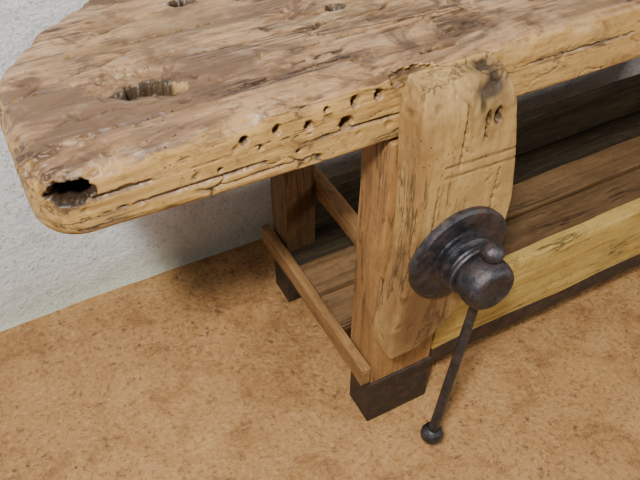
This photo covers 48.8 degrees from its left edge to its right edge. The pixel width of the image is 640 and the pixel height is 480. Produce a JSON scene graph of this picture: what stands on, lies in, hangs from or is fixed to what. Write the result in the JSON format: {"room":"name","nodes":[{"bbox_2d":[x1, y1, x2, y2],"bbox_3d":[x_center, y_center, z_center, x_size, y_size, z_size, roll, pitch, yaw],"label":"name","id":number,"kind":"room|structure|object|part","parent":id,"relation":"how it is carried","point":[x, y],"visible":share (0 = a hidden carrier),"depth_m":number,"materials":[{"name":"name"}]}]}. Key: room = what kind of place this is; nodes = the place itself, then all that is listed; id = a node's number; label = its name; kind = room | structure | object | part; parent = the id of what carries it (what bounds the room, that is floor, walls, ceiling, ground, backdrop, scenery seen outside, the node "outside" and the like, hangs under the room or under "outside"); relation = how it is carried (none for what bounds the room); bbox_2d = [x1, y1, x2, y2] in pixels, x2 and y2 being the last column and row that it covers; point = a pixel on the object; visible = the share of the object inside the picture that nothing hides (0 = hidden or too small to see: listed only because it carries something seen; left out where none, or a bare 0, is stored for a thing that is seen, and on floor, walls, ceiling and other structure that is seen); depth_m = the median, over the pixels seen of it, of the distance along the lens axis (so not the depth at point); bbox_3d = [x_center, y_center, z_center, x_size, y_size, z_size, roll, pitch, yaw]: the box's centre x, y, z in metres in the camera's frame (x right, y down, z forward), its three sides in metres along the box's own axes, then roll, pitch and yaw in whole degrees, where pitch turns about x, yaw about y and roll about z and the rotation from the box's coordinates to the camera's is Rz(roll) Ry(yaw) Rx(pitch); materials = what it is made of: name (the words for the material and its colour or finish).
{"room":"woodworking shop","nodes":[
{"label":"woodworking shop","id":0,"kind":"room"},
{"bbox_2d":[0,175,639,479],"bbox_3d":[0.891,0.675,1.147,5.000,0.003,2.900,-20,48,-20],"label":"floor","id":1,"kind":"structure","parent":0,"point":[203,369],"depth_m":1.50,"materials":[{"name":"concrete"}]},
{"bbox_2d":[275,259,300,301],"bbox_3d":[-0.057,0.068,1.666,0.077,0.131,0.072,-20,48,-20],"label":"rear foot","id":2,"kind":"object","parent":1,"relation":"on","point":[286,286],"visible":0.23,"depth_m":1.66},
{"bbox_2d":[270,164,314,251],"bbox_3d":[-0.058,-0.183,1.419,0.073,0.574,0.077,-20,48,-20],"label":"rear leg","id":3,"kind":"object","parent":2,"relation":"on","point":[292,192],"visible":0.31,"depth_m":1.49,"materials":[{"name":"brown wood"}]},
{"bbox_2d":[350,355,430,420],"bbox_3d":[0.143,0.281,1.450,0.144,0.131,0.075,-20,48,-20],"label":"front foot","id":4,"kind":"object","parent":1,"relation":"on","point":[374,399],"visible":0.64,"depth_m":1.42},
{"bbox_2d":[262,223,370,385],"bbox_3d":[-0.019,0.120,1.471,0.021,0.048,0.450,-20,48,-20],"label":"rail","id":5,"kind":"object","parent":4,"relation":"attached to","point":[346,348],"visible":1,"depth_m":1.43,"materials":[{"name":"brown wood"}]},
{"bbox_2d":[299,136,639,295],"bbox_3d":[0.510,-0.111,1.697,1.213,0.020,0.090,-20,48,-20],"label":"shelf board","id":6,"kind":"object","parent":5,"relation":"attached to","point":[332,272],"visible":0.6,"depth_m":1.70,"materials":[{"name":"brown wood"}]},
{"bbox_2d":[321,168,639,330],"bbox_3d":[0.556,-0.047,1.642,1.213,0.021,0.092,-20,48,-20],"label":"shelf board","id":7,"kind":"object","parent":5,"relation":"attached to","point":[525,230],"visible":0.37,"depth_m":1.63,"materials":[{"name":"brown wood"}]},
{"bbox_2d":[351,137,432,382],"bbox_3d":[0.139,0.026,1.207,0.140,0.574,0.085,-20,48,-20],"label":"front leg","id":8,"kind":"object","parent":4,"relation":"on","point":[376,209],"visible":0.34,"depth_m":1.14,"materials":[{"name":"brown wood"}]},
{"bbox_2d":[314,164,357,245],"bbox_3d":[0.055,-0.042,1.411,0.027,0.045,0.333,-20,48,-20],"label":"rail","id":9,"kind":"object","parent":8,"relation":"attached to","point":[325,192],"visible":0.4,"depth_m":1.42,"materials":[{"name":"brown wood"}]},
{"bbox_3d":[1.219,-0.120,1.860,0.144,0.131,0.075,-20,48,-20],"label":"front foot","id":10,"kind":"object","parent":1,"relation":"on","visible":0},
{"bbox_2d":[429,254,639,361],"bbox_3d":[0.685,0.043,1.608,1.074,0.046,0.044,-20,48,-20],"label":"beam","id":11,"kind":"structure","parent":10,"relation":"attached to","point":[486,329],"depth_m":1.50,"materials":[{"name":"dark wood"}]},
{"bbox_2d":[430,198,639,348],"bbox_3d":[0.689,-0.026,1.528,1.077,0.163,0.035,-20,48,-20],"label":"stretcher","id":12,"kind":"object","parent":11,"relation":"on","point":[546,267],"visible":0.67,"depth_m":1.43,"materials":[{"name":"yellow wood"}]},
{"bbox_3d":[1.217,-0.375,1.617,0.140,0.574,0.086,-20,48,-20],"label":"front leg","id":13,"kind":"object","parent":10,"relation":"on","visible":0},
{"bbox_2d":[0,0,639,233],"bbox_3d":[0.561,-0.520,1.274,2.208,0.104,0.449,-20,48,-20],"label":"benchtop","id":14,"kind":"object","parent":13,"relation":"on","point":[115,112],"visible":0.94,"depth_m":0.90,"materials":[{"name":"brown wood"}]},
{"bbox_2d":[373,51,516,444],"bbox_3d":[0.215,0.073,1.121,0.203,0.728,0.158,-20,48,-20],"label":"vise","id":15,"kind":"object","parent":14,"relation":"attached to","point":[458,118],"visible":1,"depth_m":1.01,"materials":[{"name":"brown wood"}]},
{"bbox_3d":[0.208,0.362,1.318,0.042,0.040,0.042,-20,48,-20],"label":"handle knob","id":16,"kind":"part","parent":15,"relation":"part of","materials":[{"name":"metal"}]},
{"bbox_3d":[0.247,0.018,1.007,0.035,0.030,0.035,-20,48,-20],"label":"handle knob","id":17,"kind":"part","parent":15,"relation":"part of","materials":[{"name":"metal"}]},
{"bbox_3d":[1.020,-0.333,2.076,0.077,0.131,0.072,-20,48,-20],"label":"rear foot","id":18,"kind":"object","parent":1,"relation":"on","visible":0},
{"bbox_3d":[0.481,-0.176,1.831,1.140,0.046,0.040,-20,48,-20],"label":"beam","id":19,"kind":"structure","parent":18,"relation":"attached to","visible":0},
{"bbox_2d":[290,111,639,265],"bbox_3d":[0.468,-0.161,1.763,1.211,0.021,0.088,-20,48,-20],"label":"shelf board","id":20,"kind":"object","parent":19,"relation":"on","point":[331,238],"visible":0.33,"depth_m":1.80,"materials":[{"name":"brown wood"}]},
{"bbox_2d":[314,74,639,229],"bbox_3d":[0.472,-0.249,1.777,1.144,0.130,0.030,-20,48,-20],"label":"board","id":21,"kind":"object","parent":19,"relation":"on","point":[574,115],"visible":0.34,"depth_m":1.81,"materials":[{"name":"brown wood"}]},
{"bbox_2d":[0,0,639,331],"bbox_3d":[0.261,-1.072,1.094,5.000,2.600,0.022,-20,48,-20],"label":"wall","id":22,"kind":"structure","parent":0,"point":[44,270],"depth_m":1.64,"materials":[{"name":"paint"}]}
]}

